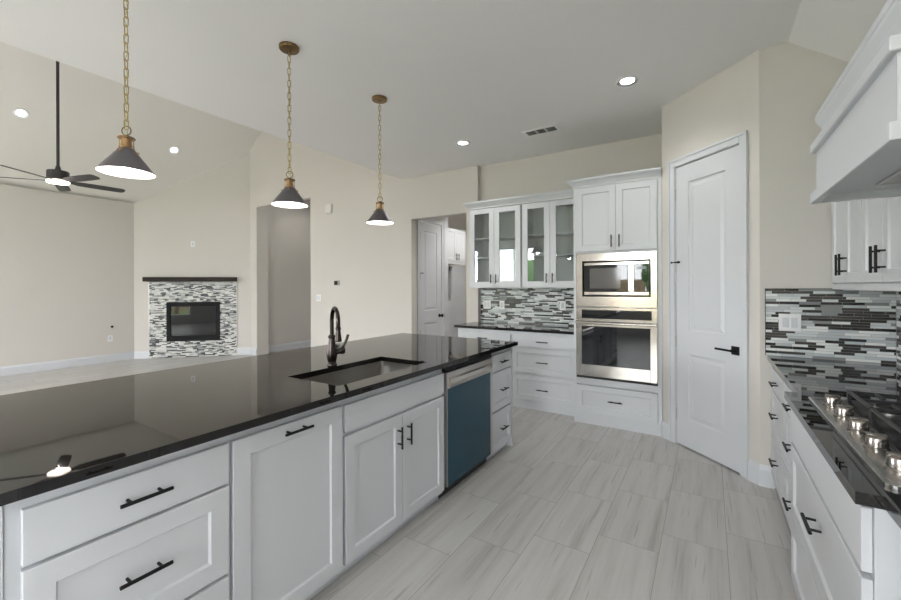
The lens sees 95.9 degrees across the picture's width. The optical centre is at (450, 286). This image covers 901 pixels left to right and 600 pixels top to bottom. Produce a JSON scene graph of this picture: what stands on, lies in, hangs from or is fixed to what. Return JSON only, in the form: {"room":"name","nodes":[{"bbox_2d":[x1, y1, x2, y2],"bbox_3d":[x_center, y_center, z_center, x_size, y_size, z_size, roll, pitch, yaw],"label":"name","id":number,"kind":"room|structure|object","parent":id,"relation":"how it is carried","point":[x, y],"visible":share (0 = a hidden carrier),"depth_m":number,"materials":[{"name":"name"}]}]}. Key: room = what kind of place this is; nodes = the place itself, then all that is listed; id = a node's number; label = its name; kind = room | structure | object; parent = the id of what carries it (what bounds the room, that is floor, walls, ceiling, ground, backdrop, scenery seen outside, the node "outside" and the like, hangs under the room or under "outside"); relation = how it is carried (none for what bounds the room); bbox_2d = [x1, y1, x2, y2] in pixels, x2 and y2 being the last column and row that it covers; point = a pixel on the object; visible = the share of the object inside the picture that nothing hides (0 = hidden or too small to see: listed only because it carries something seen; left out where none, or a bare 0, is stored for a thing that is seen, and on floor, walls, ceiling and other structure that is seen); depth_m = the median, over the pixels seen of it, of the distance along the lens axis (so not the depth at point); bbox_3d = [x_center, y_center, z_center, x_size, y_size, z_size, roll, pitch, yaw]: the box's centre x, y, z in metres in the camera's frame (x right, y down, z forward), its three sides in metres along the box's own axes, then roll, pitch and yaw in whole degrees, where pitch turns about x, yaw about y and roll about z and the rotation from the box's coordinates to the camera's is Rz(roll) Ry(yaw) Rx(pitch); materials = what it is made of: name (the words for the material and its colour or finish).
{"room":"kitchen","nodes":[
{"label":"kitchen","id":0,"kind":"room"},
{"bbox_2d":[0,184,133,366],"bbox_3d":[-8.199,-0.096,4.924,0.120,3.050,7.500,0,0,32],"label":"wall","id":1,"kind":"structure","parent":0,"point":[67,260],"depth_m":7.08,"materials":[{"name":"paint"}]},
{"bbox_2d":[0,352,133,375],"bbox_3d":[-8.169,1.356,4.837,0.016,0.146,7.380,0,0,32],"label":"baseboard","id":2,"kind":"structure","parent":1,"relation":"attached to","point":[57,364],"depth_m":7.07,"materials":[{"name":"white"}]},
{"bbox_2d":[108,335,112,341],"bbox_3d":[-6.395,0.977,7.630,0.008,0.115,0.072,0,0,32],"label":"wall outlet","id":3,"kind":"object","parent":1,"relation":"attached to","point":[110,337],"visible":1,"depth_m":7.63,"materials":[{"name":"white plastic"}]},
{"bbox_2d":[0,42,260,202],"bbox_3d":[-5.515,-2.733,4.033,5.620,2.235,9.090,0,0,32],"label":"ceiling","id":4,"kind":"structure","parent":0,"point":[91,105],"depth_m":6.63,"materials":[{"name":"paint"}]},
{"bbox_2d":[13,108,29,117],"bbox_3d":[-6.232,-2.511,5.892,0.140,0.109,0.172,0,0,28],"label":"recessed light","id":5,"kind":"object","parent":4,"relation":"attached to","point":[18,112],"visible":1,"depth_m":5.89,"materials":[{"name":"white"}]},
{"bbox_2d":[0,61,124,192],"bbox_3d":[-4.828,-2.502,5.062,1.292,2.462,1.246,0,0,32],"label":"ceiling fan","id":6,"kind":"object","parent":4,"relation":"hanging from","point":[61,179],"visible":1,"depth_m":5.01,"materials":[{"name":"grey metal"}]},
{"bbox_2d":[169,146,178,153],"bbox_3d":[-5.144,-2.533,7.556,0.140,0.109,0.172,0,0,28],"label":"recessed light","id":7,"kind":"object","parent":4,"relation":"attached to","point":[174,150],"visible":1,"depth_m":7.56,"materials":[{"name":"white plastic"}]},
{"bbox_2d":[134,154,250,350],"bbox_3d":[-5.185,-0.666,8.240,2.107,4.168,0.120,0,0,-13],"label":"wall","id":8,"kind":"structure","parent":0,"point":[211,209],"depth_m":8.20,"materials":[{"name":"paint"}]},
{"bbox_2d":[134,351,148,358],"bbox_3d":[-6.063,1.348,7.974,0.264,0.146,0.016,0,0,-13],"label":"baseboard","id":9,"kind":"structure","parent":8,"relation":"attached to","point":[137,354],"depth_m":7.97,"materials":[{"name":"white"}]},
{"bbox_2d":[142,277,236,281],"bbox_3d":[-5.169,-0.139,8.094,1.633,0.085,0.169,0,0,-13],"label":"fireplace mantel","id":10,"kind":"object","parent":8,"relation":"attached to","point":[147,279],"visible":1,"depth_m":8.02,"materials":[{"name":"brown wood"}]},
{"bbox_2d":[149,282,236,357],"bbox_3d":[-5.163,0.668,8.167,1.593,1.500,0.032,0,0,-13],"label":"fireplace","id":11,"kind":"object","parent":8,"relation":"attached to","point":[209,320],"visible":1,"depth_m":8.16,"materials":[{"name":"tile"}]},
{"bbox_2d":[237,348,249,354],"bbox_3d":[-4.263,1.342,8.374,0.262,0.146,0.016,0,0,-13],"label":"baseboard","id":12,"kind":"structure","parent":8,"relation":"attached to","point":[240,351],"depth_m":8.36,"materials":[{"name":"white wood"}]},
{"bbox_2d":[264,200,310,344],"bbox_3d":[-2.461,-0.551,9.265,2.040,3.920,3.010,0,0,32],"label":"wall","id":13,"kind":"structure","parent":0,"point":[289,240],"depth_m":9.11,"materials":[{"name":"paint"}]},
{"bbox_2d":[269,340,310,351],"bbox_3d":[-3.166,1.338,9.807,0.016,0.146,2.860,0,0,32],"label":"baseboard","id":14,"kind":"structure","parent":13,"relation":"attached to","point":[278,347],"depth_m":9.10,"materials":[{"name":"white wood"}]},
{"bbox_2d":[247,131,480,354],"bbox_3d":[-1.897,-1.168,7.133,5.545,5.150,0.260,0,0,32],"label":"wall","id":15,"kind":"structure","parent":0,"point":[374,266],"depth_m":6.79,"materials":[{"name":"paint"}]},
{"bbox_2d":[250,348,256,355],"bbox_3d":[-4.048,1.341,8.344,0.220,0.146,0.016,0,0,32],"label":"baseboard","id":16,"kind":"structure","parent":15,"relation":"attached to","point":[253,351],"depth_m":8.33,"materials":[{"name":"white wood"}]},
{"bbox_2d":[316,295,320,300],"bbox_3d":[-2.368,0.208,7.275,0.115,0.115,0.010,0,0,32],"label":"light switch","id":17,"kind":"object","parent":15,"relation":"attached to","point":[318,297],"visible":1,"depth_m":7.26,"materials":[{"name":"white plastic"}]},
{"bbox_2d":[325,204,332,213],"bbox_3d":[-2.125,-1.353,7.096,0.150,0.150,0.045,0,0,32],"label":"door chime","id":18,"kind":"object","parent":15,"relation":"attached to","point":[328,208],"visible":1,"depth_m":7.07,"materials":[{"name":"white plastic"}]},
{"bbox_2d":[0,346,797,599],"bbox_3d":[-2.527,1.469,3.983,10.950,0.120,12.400,0,0,32],"label":"floor","id":19,"kind":"structure","parent":0,"point":[570,510],"depth_m":2.36,"materials":[{"name":"tile"}]},
{"bbox_2d":[0,506,2,599],"bbox_3d":[-1.600,0.964,1.310,1.178,0.884,0.012,0,0,32],"label":"island end panel","id":20,"kind":"object","parent":19,"relation":"on","point":[1,507],"visible":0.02,"depth_m":1.00,"materials":[{"name":"white wood"}]},
{"bbox_2d":[3,436,228,599],"bbox_3d":[-1.176,0.962,1.380,0.638,0.884,0.556,0,0,32],"label":"base cabinet","id":21,"kind":"object","parent":19,"relation":"on","point":[156,528],"visible":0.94,"depth_m":1.21,"materials":[{"name":"white wood"}]},
{"bbox_2d":[228,400,342,599],"bbox_3d":[-0.883,0.961,1.841,0.638,0.884,0.537,0,0,32],"label":"base cabinet","id":22,"kind":"object","parent":19,"relation":"on","point":[285,484],"visible":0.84,"depth_m":1.67,"materials":[{"name":"white wood"}]},
{"bbox_2d":[337,369,443,577],"bbox_3d":[-0.506,0.960,2.433,0.638,0.884,0.866,0,0,32],"label":"base cabinet","id":23,"kind":"object","parent":19,"relation":"on","point":[393,434],"visible":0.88,"depth_m":2.20,"materials":[{"name":"white wood"}]},
{"bbox_2d":[0,333,517,506],"bbox_3d":[-0.788,0.504,2.592,1.293,0.030,3.101,0,0,32],"label":"countertop","id":24,"kind":"structure","parent":23,"relation":"on","point":[52,438],"depth_m":1.68,"materials":[{"name":"black stone"}]},
{"bbox_2d":[326,306,348,365],"bbox_3d":[-0.708,0.305,2.481,0.133,0.367,0.191,0,0,2],"label":"kitchen faucet","id":25,"kind":"object","parent":24,"relation":"on","point":[332,351],"visible":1,"depth_m":2.51,"materials":[{"name":"grey metal"}]},
{"bbox_2d":[303,361,414,385],"bbox_3d":[-0.514,0.625,2.403,0.433,0.214,0.776,0,0,32],"label":"undermount sink","id":26,"kind":"object","parent":24,"relation":"in","point":[349,375],"visible":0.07,"depth_m":2.64,"materials":[{"name":"silver metal"}]},
{"bbox_2d":[438,354,492,498],"bbox_3d":[-0.085,0.961,3.081,0.612,0.878,0.676,0,0,32],"label":"dishwasher","id":27,"kind":"object","parent":19,"relation":"on","point":[468,390],"visible":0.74,"depth_m":2.86,"materials":[{"name":"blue metal"}]},
{"bbox_2d":[458,328,511,340],"bbox_3d":[0.521,0.956,5.107,0.732,0.884,0.538,0,0,32],"label":"base cabinet","id":28,"kind":"object","parent":19,"relation":"on","point":[504,335],"visible":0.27,"depth_m":4.90,"materials":[{"name":"white wood"}]},
{"bbox_2d":[454,322,573,334],"bbox_3d":[0.851,0.498,4.953,1.522,0.030,0.617,0,0,32],"label":"countertop","id":29,"kind":"structure","parent":28,"relation":"on","point":[557,329],"depth_m":4.86,"materials":[{"name":"black stone"}]},
{"bbox_2d":[486,348,510,460],"bbox_3d":[0.195,0.958,3.533,0.638,0.884,0.384,0,0,32],"label":"base cabinet","id":30,"kind":"object","parent":19,"relation":"on","point":[501,360],"visible":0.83,"depth_m":3.37,"materials":[{"name":"white wood"}]},
{"bbox_2d":[506,347,512,445],"bbox_3d":[0.040,0.958,3.874,1.190,0.884,0.020,0,0,32],"label":"island end panel","id":31,"kind":"object","parent":19,"relation":"on","point":[510,442],"visible":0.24,"depth_m":3.55,"materials":[{"name":"white wood"}]},
{"bbox_2d":[512,331,573,415],"bbox_3d":[1.150,0.954,4.707,0.754,0.884,0.538,0,0,32],"label":"base cabinet","id":32,"kind":"object","parent":19,"relation":"on","point":[543,363],"visible":0.78,"depth_m":4.51,"materials":[{"name":"white wood"}]},
{"bbox_2d":[565,167,662,435],"bbox_3d":[1.764,0.151,4.271,0.877,2.485,0.780,0,0,32],"label":"tall cabinet","id":33,"kind":"object","parent":19,"relation":"on","point":[616,212],"visible":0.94,"depth_m":3.95,"materials":[{"name":"white wood"}]},
{"bbox_2d":[575,307,657,385],"bbox_3d":[1.754,0.570,4.199,0.746,0.715,0.684,0,0,32],"label":"wall oven","id":34,"kind":"object","parent":33,"relation":"in","point":[613,344],"visible":0.99,"depth_m":3.94,"materials":[{"name":"silver metal"}]},
{"bbox_2d":[576,251,657,307],"bbox_3d":[1.729,-0.064,4.163,0.746,0.536,0.470,0,0,32],"label":"microwave","id":35,"kind":"object","parent":33,"relation":"in","point":[632,277],"visible":1,"depth_m":3.95,"materials":[{"name":"silver metal"}]},
{"bbox_2d":[768,366,784,510],"bbox_3d":[2.295,0.950,2.408,0.638,0.884,0.580,0,0,32],"label":"base cabinet","id":36,"kind":"object","parent":19,"relation":"on","point":[777,464],"visible":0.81,"depth_m":2.54,"materials":[{"name":"white wood"}]},
{"bbox_2d":[782,382,791,529],"bbox_3d":[1.979,0.951,1.912,0.638,0.884,0.592,0,0,32],"label":"base cabinet","id":37,"kind":"object","parent":19,"relation":"on","point":[786,499],"visible":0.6,"depth_m":2.21,"materials":[{"name":"white wood"}]},
{"bbox_2d":[791,409,900,599],"bbox_3d":[1.518,0.953,1.236,0.692,0.884,1.041,0,0,32],"label":"base cabinet","id":38,"kind":"object","parent":19,"relation":"on","point":[842,549],"visible":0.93,"depth_m":1.21,"materials":[{"name":"white wood"}]},
{"bbox_2d":[767,355,900,528],"bbox_3d":[1.639,0.495,1.403,0.677,0.030,2.985,0,0,32],"label":"countertop","id":39,"kind":"structure","parent":38,"relation":"on","point":[806,377],"depth_m":1.78,"materials":[{"name":"black stone"}]},
{"bbox_2d":[808,390,900,490],"bbox_3d":[1.506,0.451,1.217,0.520,0.058,0.915,0,0,32],"label":"gas cooktop","id":40,"kind":"object","parent":39,"relation":"in","point":[871,428],"visible":1,"depth_m":1.32,"materials":[{"name":"silver metal"}]},
{"bbox_2d":[0,0,800,178],"bbox_3d":[-0.127,-1.710,2.519,5.090,0.120,12.120,0,0,32],"label":"ceiling","id":41,"kind":"structure","parent":0,"point":[482,73],"depth_m":2.96,"materials":[{"name":"paint"}]},
{"bbox_2d":[94,0,155,178],"bbox_3d":[-1.605,-1.102,2.010,0.241,1.084,0.241,0,0,32],"label":"pendant light","id":42,"kind":"object","parent":41,"relation":"hanging from","point":[124,162],"visible":1,"depth_m":2.00,"materials":[{"name":"grey metal"}]},
{"bbox_2d":[113,135,139,154],"bbox_3d":[-1.604,-0.700,2.010,0.085,0.094,0.085,0,0,32],"label":"socket","id":43,"kind":"object","parent":42,"relation":"attached to","point":[126,140],"depth_m":1.99,"materials":[{"name":"gold metal"}]},
{"bbox_2d":[271,41,307,207],"bbox_3d":[-1.107,-1.102,2.791,0.241,1.088,0.241,0,0,32],"label":"pendant light","id":44,"kind":"object","parent":41,"relation":"hanging from","point":[289,197],"visible":1,"depth_m":2.78,"materials":[{"name":"grey metal"}]},
{"bbox_2d":[281,178,297,191],"bbox_3d":[-1.106,-0.698,2.791,0.085,0.094,0.085,0,0,32],"label":"socket","id":45,"kind":"object","parent":44,"relation":"attached to","point":[289,187],"depth_m":2.77,"materials":[{"name":"gold metal"}]},
{"bbox_2d":[366,95,393,224],"bbox_3d":[-0.620,-1.101,3.557,0.241,1.093,0.241,0,0,32],"label":"pendant light","id":46,"kind":"object","parent":41,"relation":"hanging from","point":[379,217],"visible":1,"depth_m":3.54,"materials":[{"name":"grey metal"}]},
{"bbox_2d":[373,201,385,211],"bbox_3d":[-0.618,-0.695,3.557,0.085,0.094,0.085,0,0,32],"label":"socket","id":47,"kind":"object","parent":46,"relation":"attached to","point":[378,208],"depth_m":3.54,"materials":[{"name":"gold metal"}]},
{"bbox_2d":[456,140,469,145],"bbox_3d":[0.144,-1.644,4.676,0.172,0.011,0.172,0,0,32],"label":"recessed light","id":48,"kind":"object","parent":41,"relation":"in","point":[463,142],"visible":1,"depth_m":4.68,"materials":[{"name":"white"}]},
{"bbox_2d":[521,124,560,136],"bbox_3d":[0.963,-1.649,4.315,0.380,0.008,0.170,0,0,32],"label":"ceiling vent","id":49,"kind":"object","parent":41,"relation":"in","point":[552,128],"visible":1,"depth_m":4.31,"materials":[{"name":"white metal"}]},
{"bbox_2d":[616,76,638,86],"bbox_3d":[1.426,-1.649,3.273,0.172,0.011,0.172,0,0,32],"label":"recessed light","id":50,"kind":"object","parent":41,"relation":"in","point":[627,81],"visible":1,"depth_m":3.27,"materials":[{"name":"white"}]},
{"bbox_2d":[416,215,465,335],"bbox_3d":[0.004,-0.125,7.697,0.580,3.050,3.010,0,0,32],"label":"wall","id":51,"kind":"structure","parent":0,"point":[458,222],"depth_m":8.04,"materials":[{"name":"paint"}]},
{"bbox_2d":[420,221,443,335],"bbox_3d":[-0.308,0.181,6.639,0.108,2.420,0.611,0,0,32],"label":"door","id":52,"kind":"structure","parent":51,"relation":"in","point":[430,234],"depth_m":6.65,"materials":[{"name":"white wood"}]},
{"bbox_2d":[417,217,447,335],"bbox_3d":[-0.277,0.101,6.695,0.020,2.600,0.877,0,0,32],"label":"trim","id":53,"kind":"structure","parent":51,"relation":"attached to","point":[444,224],"depth_m":6.94,"materials":[{"name":"white wood"}]},
{"bbox_2d":[448,266,464,336],"bbox_3d":[-0.050,0.503,7.905,0.018,1.795,1.300,0,0,32],"label":"backboard","id":54,"kind":"object","parent":51,"relation":"attached to","point":[456,276],"visible":0.29,"depth_m":8.13,"materials":[{"name":"white wood"}]},
{"bbox_2d":[448,227,465,265],"bbox_3d":[-0.057,-0.720,7.468,0.468,0.640,0.660,0,0,32],"label":"upper cabinet","id":55,"kind":"object","parent":51,"relation":"attached to","point":[456,238],"visible":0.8,"depth_m":7.39,"materials":[{"name":"white wood"}]},
{"bbox_2d":[480,134,661,321],"bbox_3d":[2.003,-0.132,4.664,3.810,3.050,0.120,0,0,32],"label":"wall","id":56,"kind":"structure","parent":0,"point":[549,172],"depth_m":4.97,"materials":[{"name":"paint"}]},
{"bbox_2d":[470,204,521,287],"bbox_3d":[0.630,-0.486,5.233,0.716,1.017,0.382,0,0,32],"label":"upper cabinet","id":57,"kind":"object","parent":56,"relation":"attached to","point":[495,233],"visible":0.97,"depth_m":5.27,"materials":[{"name":"white wood"}]},
{"bbox_2d":[475,256,514,259],"bbox_3d":[0.650,-0.367,5.264,0.682,0.018,0.291,0,0,32],"label":"shelf","id":58,"kind":"object","parent":57,"relation":"attached to","point":[476,257],"depth_m":5.24,"materials":[{"name":"white"}]},
{"bbox_2d":[475,236,514,241],"bbox_3d":[0.649,-0.614,5.264,0.682,0.018,0.291,0,0,32],"label":"shelf","id":59,"kind":"object","parent":57,"relation":"attached to","point":[506,238],"depth_m":5.26,"materials":[{"name":"white"}]},
{"bbox_2d":[463,189,572,209],"bbox_3d":[0.905,-1.039,5.040,1.511,0.088,0.400,0,0,32],"label":"crown molding","id":60,"kind":"structure","parent":57,"relation":"attached to","point":[561,194],"depth_m":4.88,"materials":[{"name":"white wood"}]},
{"bbox_2d":[481,288,573,325],"bbox_3d":[1.037,0.252,5.200,1.468,0.460,0.010,0,0,32],"label":"tile backsplash","id":61,"kind":"structure","parent":56,"relation":"attached to","point":[522,305],"depth_m":5.21,"materials":[{"name":"tile"}]},
{"bbox_2d":[483,300,490,308],"bbox_3d":[0.497,0.248,5.532,0.112,0.115,0.010,0,0,32],"label":"light switch","id":62,"kind":"object","parent":61,"relation":"attached to","point":[486,303],"visible":1,"depth_m":5.53,"materials":[{"name":"white plastic"}]},
{"bbox_2d":[500,301,504,308],"bbox_3d":[0.687,0.250,5.412,0.072,0.115,0.008,0,0,32],"label":"wall outlet","id":63,"kind":"object","parent":61,"relation":"attached to","point":[502,303],"visible":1,"depth_m":5.40,"materials":[{"name":"white plastic"}]},
{"bbox_2d":[560,301,565,309],"bbox_3d":[1.374,0.237,4.974,0.075,0.115,0.008,0,0,32],"label":"wall outlet","id":64,"kind":"object","parent":61,"relation":"attached to","point":[562,303],"visible":1,"depth_m":4.97,"materials":[{"name":"white plastic"}]},
{"bbox_2d":[522,198,573,287],"bbox_3d":[1.237,-0.488,4.847,0.700,1.017,0.382,0,0,32],"label":"upper cabinet","id":65,"kind":"object","parent":56,"relation":"attached to","point":[547,226],"visible":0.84,"depth_m":4.91,"materials":[{"name":"white wood"}]},
{"bbox_2d":[528,253,573,257],"bbox_3d":[1.257,-0.369,4.878,0.666,0.018,0.291,0,0,32],"label":"shelf","id":66,"kind":"object","parent":65,"relation":"attached to","point":[558,255],"depth_m":4.90,"materials":[{"name":"white"}]},
{"bbox_2d":[528,231,573,238],"bbox_3d":[1.256,-0.616,4.878,0.666,0.018,0.291,0,0,32],"label":"shelf","id":67,"kind":"object","parent":65,"relation":"attached to","point":[559,235],"depth_m":4.91,"materials":[{"name":"white"}]},
{"bbox_2d":[662,50,759,463],"bbox_3d":[2.121,-0.132,3.314,0.120,3.050,0.940,0,0,-13],"label":"wall","id":68,"kind":"structure","parent":0,"point":[725,105],"depth_m":3.06,"materials":[{"name":"paint"}]},
{"bbox_2d":[661,421,668,439],"bbox_3d":[1.968,1.320,3.713,0.016,0.146,0.093,0,0,-13],"label":"baseboard","id":69,"kind":"structure","parent":68,"relation":"attached to","point":[664,426],"depth_m":3.71,"materials":[{"name":"white"}]},
{"bbox_2d":[671,145,739,472],"bbox_3d":[2.053,0.168,3.315,0.093,2.425,0.662,0,0,-13],"label":"door","id":70,"kind":"structure","parent":68,"relation":"in","point":[706,193],"depth_m":3.27,"materials":[{"name":"white wood"}]},
{"bbox_2d":[668,130,748,479],"bbox_3d":[2.114,0.136,3.305,0.140,2.513,0.763,0,0,-13],"label":"trim","id":71,"kind":"structure","parent":68,"relation":"attached to","point":[741,139],"depth_m":2.98,"materials":[{"name":"white wood"}]},
{"bbox_2d":[759,42,897,488],"bbox_3d":[2.481,-0.134,2.712,0.674,3.050,0.120,0,0,32],"label":"wall","id":72,"kind":"structure","parent":0,"point":[795,81],"depth_m":2.75,"materials":[{"name":"paint"}]},
{"bbox_2d":[748,460,773,488],"bbox_3d":[2.184,1.319,2.857,0.143,0.146,0.073,0,0,32],"label":"baseboard","id":73,"kind":"structure","parent":72,"relation":"attached to","point":[766,479],"depth_m":2.83,"materials":[{"name":"white wood"}]},
{"bbox_2d":[765,288,895,363],"bbox_3d":[2.453,0.245,2.650,0.634,0.463,0.011,0,0,32],"label":"tile backsplash","id":74,"kind":"structure","parent":72,"relation":"attached to","point":[836,324],"depth_m":2.63,"materials":[{"name":"tile"}]},
{"bbox_2d":[779,314,800,331],"bbox_3d":[2.292,0.245,2.742,0.118,0.117,0.010,0,0,32],"label":"light switch","id":75,"kind":"object","parent":74,"relation":"attached to","point":[787,322],"visible":1,"depth_m":2.74,"materials":[{"name":"white plastic"}]},
{"bbox_2d":[788,0,887,61],"bbox_3d":[0.567,-1.467,-0.554,0.647,0.610,7.680,0,0,32],"label":"ceiling","id":76,"kind":"structure","parent":0,"point":[833,28],"depth_m":2.39,"materials":[{"name":"paint"}]},
{"bbox_3d":[1.127,-0.129,-0.155,0.120,3.050,8.950,0,0,32],"label":"wall","id":77,"kind":"structure","parent":0,"visible":0},
{"bbox_2d":[831,200,866,289],"bbox_3d":[2.415,-0.380,2.303,0.338,0.798,0.612,0,0,32],"label":"upper cabinet","id":78,"kind":"object","parent":77,"relation":"attached to","point":[846,215],"visible":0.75,"depth_m":2.33,"materials":[{"name":"white wood"}]},
{"bbox_2d":[810,0,900,203],"bbox_3d":[1.563,-0.540,1.208,0.602,0.370,0.918,0,0,32],"label":"range hood","id":79,"kind":"object","parent":77,"relation":"attached to","point":[857,148],"visible":1,"depth_m":1.24,"materials":[{"name":"white painted wood"}]},
{"bbox_2d":[862,196,900,290],"bbox_3d":[2.085,-0.378,1.785,0.338,0.798,0.612,0,0,32],"label":"upper cabinet","id":80,"kind":"object","parent":77,"relation":"attached to","point":[881,217],"visible":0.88,"depth_m":1.86,"materials":[{"name":"white wood"}]},
{"bbox_2d":[896,292,900,365],"bbox_3d":[1.923,0.069,1.219,0.009,0.820,2.970,0,0,32],"label":"tile backsplash","id":81,"kind":"structure","parent":77,"relation":"attached to","point":[898,294],"depth_m":2.45,"materials":[{"name":"tile"}]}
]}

